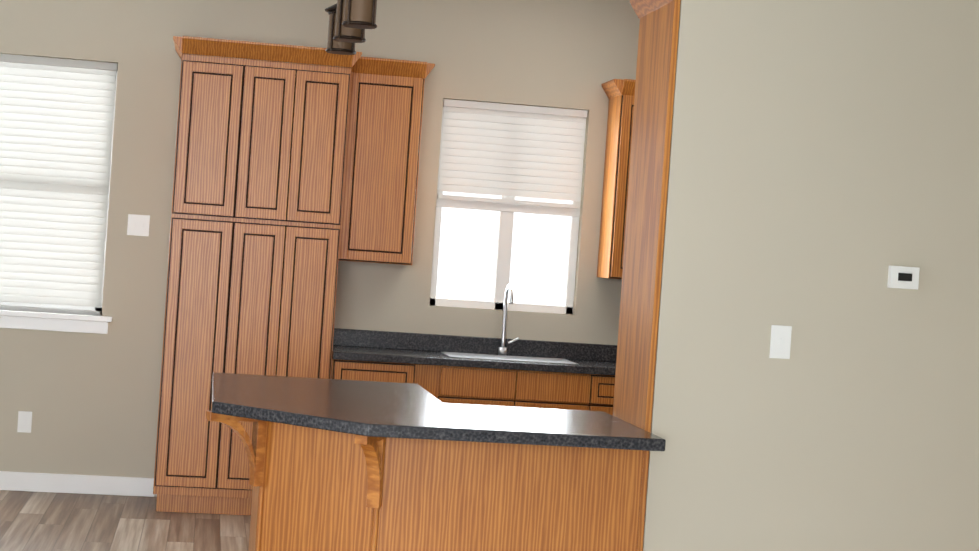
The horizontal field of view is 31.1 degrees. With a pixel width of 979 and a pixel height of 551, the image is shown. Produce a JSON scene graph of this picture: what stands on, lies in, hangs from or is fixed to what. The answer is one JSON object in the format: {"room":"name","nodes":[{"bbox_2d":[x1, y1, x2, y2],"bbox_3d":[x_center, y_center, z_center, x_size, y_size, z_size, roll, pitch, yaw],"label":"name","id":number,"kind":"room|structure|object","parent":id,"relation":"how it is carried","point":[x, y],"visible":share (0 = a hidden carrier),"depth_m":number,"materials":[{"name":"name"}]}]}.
{"room":"kitchen","nodes":[
{"label":"kitchen","id":0,"kind":"room"},
{"bbox_2d":[0,490,250,550],"bbox_3d":[0.780,1.519,6.643,19.800,0.100,17.200,4,1,-9],"label":"floor","id":1,"kind":"structure","parent":0,"point":[40,521],"depth_m":8.88,"materials":[{"name":"laminate"}]},
{"bbox_2d":[153,36,356,515],"bbox_3d":[-1.308,0.022,9.679,0.900,2.528,0.598,4,1,-9],"label":"tall cabinet","id":2,"kind":"object","parent":1,"relation":"on","point":[295,182],"depth_m":9.38,"materials":[{"name":"brown wood"}]},
{"bbox_2d":[333,364,428,391],"bbox_3d":[-0.664,0.896,9.801,0.518,0.870,0.597,4,1,-9],"label":"base cabinet","id":3,"kind":"object","parent":1,"relation":"on","point":[340,371],"depth_m":9.51,"materials":[{"name":"brown wood"}]},
{"bbox_2d":[333,344,615,379],"bbox_3d":[0.559,0.521,9.784,2.874,0.040,0.993,4,1,-9],"label":"countertop","id":4,"kind":"structure","parent":3,"relation":"on","point":[359,357],"depth_m":9.62,"materials":[{"name":"black stone"}]},
{"bbox_2d":[205,380,643,550],"bbox_3d":[-0.334,0.957,6.713,1.532,0.868,1.689,4,1,-9],"label":"kitchen island","id":5,"kind":"object","parent":1,"relation":"on","point":[344,465],"depth_m":6.16,"materials":[{"name":"brown wood"}]},
{"bbox_2d":[209,372,665,451],"bbox_3d":[-0.293,0.502,6.704,1.512,0.042,1.820,4,1,-9],"label":"island countertop","id":6,"kind":"structure","parent":5,"relation":"on","point":[304,406],"depth_m":6.21,"materials":[{"name":"black stone"}]},
{"bbox_2d":[429,372,528,406],"bbox_3d":[-0.140,0.930,9.884,0.544,0.870,0.597,4,1,-9],"label":"base cabinet","id":7,"kind":"object","parent":1,"relation":"on","point":[478,388],"depth_m":9.59,"materials":[{"name":"brown wood"}]},
{"bbox_2d":[529,376,604,410],"bbox_3d":[0.282,0.958,9.951,0.528,0.870,0.597,4,1,-9],"label":"base cabinet","id":8,"kind":"object","parent":1,"relation":"on","point":[551,392],"depth_m":9.67,"materials":[{"name":"brown wood"}]},
{"bbox_2d":[601,380,614,415],"bbox_3d":[0.710,0.986,10.019,0.558,0.870,0.597,4,1,-9],"label":"base cabinet","id":9,"kind":"object","parent":1,"relation":"on","point":[607,407],"depth_m":9.70,"materials":[{"name":"brown wood"}]},
{"bbox_2d":[613,0,680,550],"bbox_3d":[0.996,0.230,6.581,1.028,2.502,0.570,4,1,-9],"label":"panels","id":10,"kind":"object","parent":1,"relation":"on","point":[646,210],"visible":0.31,"depth_m":6.40,"materials":[{"name":"brown wood"}]},
{"bbox_2d":[0,0,639,496],"bbox_3d":[-3.675,-0.400,9.680,11.620,3.050,0.150,4,1,-9],"label":"wall","id":11,"kind":"structure","parent":0,"point":[90,402],"depth_m":9.91,"materials":[{"name":"beige paint"}]},
{"bbox_2d":[17,411,31,432],"bbox_3d":[-2.587,0.815,9.797,0.075,0.118,0.010,4,1,-9],"label":"outlet","id":12,"kind":"object","parent":11,"relation":"attached to","point":[24,417],"depth_m":9.80,"materials":[{"name":"white plastic"}]},
{"bbox_2d":[0,54,117,333],"bbox_3d":[-3.060,-0.546,9.829,2.460,2.020,0.360,4,1,-9],"label":"dining room window","id":13,"kind":"structure","parent":11,"relation":"in","point":[57,116],"depth_m":9.83,"materials":[{"name":"white"}]},
{"bbox_2d":[0,471,153,496],"bbox_3d":[-0.283,1.376,4.073,16.482,0.105,12.060,4,1,-9],"label":"baseboard","id":14,"kind":"structure","parent":11,"relation":"attached to","point":[72,483],"depth_m":9.84,"materials":[{"name":"white wood"}]},
{"bbox_2d":[127,214,149,235],"bbox_3d":[-1.968,-0.282,9.869,0.120,0.118,0.010,4,1,-9],"label":"light switch","id":15,"kind":"object","parent":11,"relation":"attached to","point":[138,225],"depth_m":9.87,"materials":[{"name":"white plastic"}]},
{"bbox_2d":[341,56,428,264],"bbox_3d":[-0.625,-0.636,9.908,0.428,1.128,0.327,4,1,-9],"label":"upper cabinet","id":16,"kind":"object","parent":11,"relation":"attached to","point":[385,130],"depth_m":9.75,"materials":[{"name":"brown wood"}]},
{"bbox_2d":[337,328,616,359],"bbox_3d":[0.489,0.441,10.261,2.874,0.098,0.026,4,1,-9],"label":"backsplash","id":17,"kind":"structure","parent":11,"relation":"attached to","point":[355,338],"depth_m":10.15,"materials":[{"name":"black stone"}]},
{"bbox_2d":[429,99,587,314],"bbox_3d":[0.093,-0.399,10.359,1.460,1.800,0.298,4,1,-9],"label":"kitchen window","id":18,"kind":"structure","parent":11,"relation":"in","point":[509,187],"depth_m":10.28,"materials":[{"name":"white"}]},
{"bbox_2d":[597,79,635,278],"bbox_3d":[0.888,-0.536,10.148,0.403,1.128,0.327,4,1,-9],"label":"upper cabinet","id":19,"kind":"object","parent":11,"relation":"attached to","point":[620,93],"depth_m":9.98,"materials":[{"name":"brown wood"}]},
{"bbox_2d":[643,0,978,550],"bbox_3d":[1.291,-0.021,6.364,1.380,3.050,0.060,4,1,-9],"label":"wall","id":20,"kind":"structure","parent":0,"point":[824,167],"depth_m":6.32,"materials":[{"name":"beige paint"}]},
{"bbox_2d":[769,325,791,358],"bbox_3d":[1.041,0.238,6.294,0.075,0.118,0.010,4,1,-9],"label":"light switch","id":21,"kind":"object","parent":20,"relation":"attached to","point":[780,340],"depth_m":6.29,"materials":[{"name":"white plastic"}]},
{"bbox_2d":[887,265,919,289],"bbox_3d":[1.494,0.007,6.352,0.110,0.080,0.026,4,1,-9],"label":"thermostat","id":22,"kind":"object","parent":20,"relation":"attached to","point":[893,272],"visible":0.96,"depth_m":6.34,"materials":[{"name":"white plastic"}]},
{"bbox_2d":[898,273,911,280],"bbox_3d":[1.496,0.006,6.338,0.052,0.028,0.002,4,1,-9],"label":"screen","id":23,"kind":"object","parent":22,"relation":"attached to","point":[904,276],"visible":1,"depth_m":6.34,"materials":[{"name":"black plastic"}]},
{"bbox_3d":[0.994,-1.633,6.603,19.800,0.120,17.200,4,1,-9],"label":"ceiling","id":24,"kind":"structure","parent":0,"visible":0},
{"bbox_2d":[325,0,376,54],"bbox_3d":[-0.508,-1.285,6.719,0.156,0.779,1.340,4,1,-9],"label":"pendant light","id":25,"kind":"object","parent":24,"relation":"hanging from","point":[350,21],"visible":1,"depth_m":6.67,"materials":[{"name":"brown metal"}]}
]}

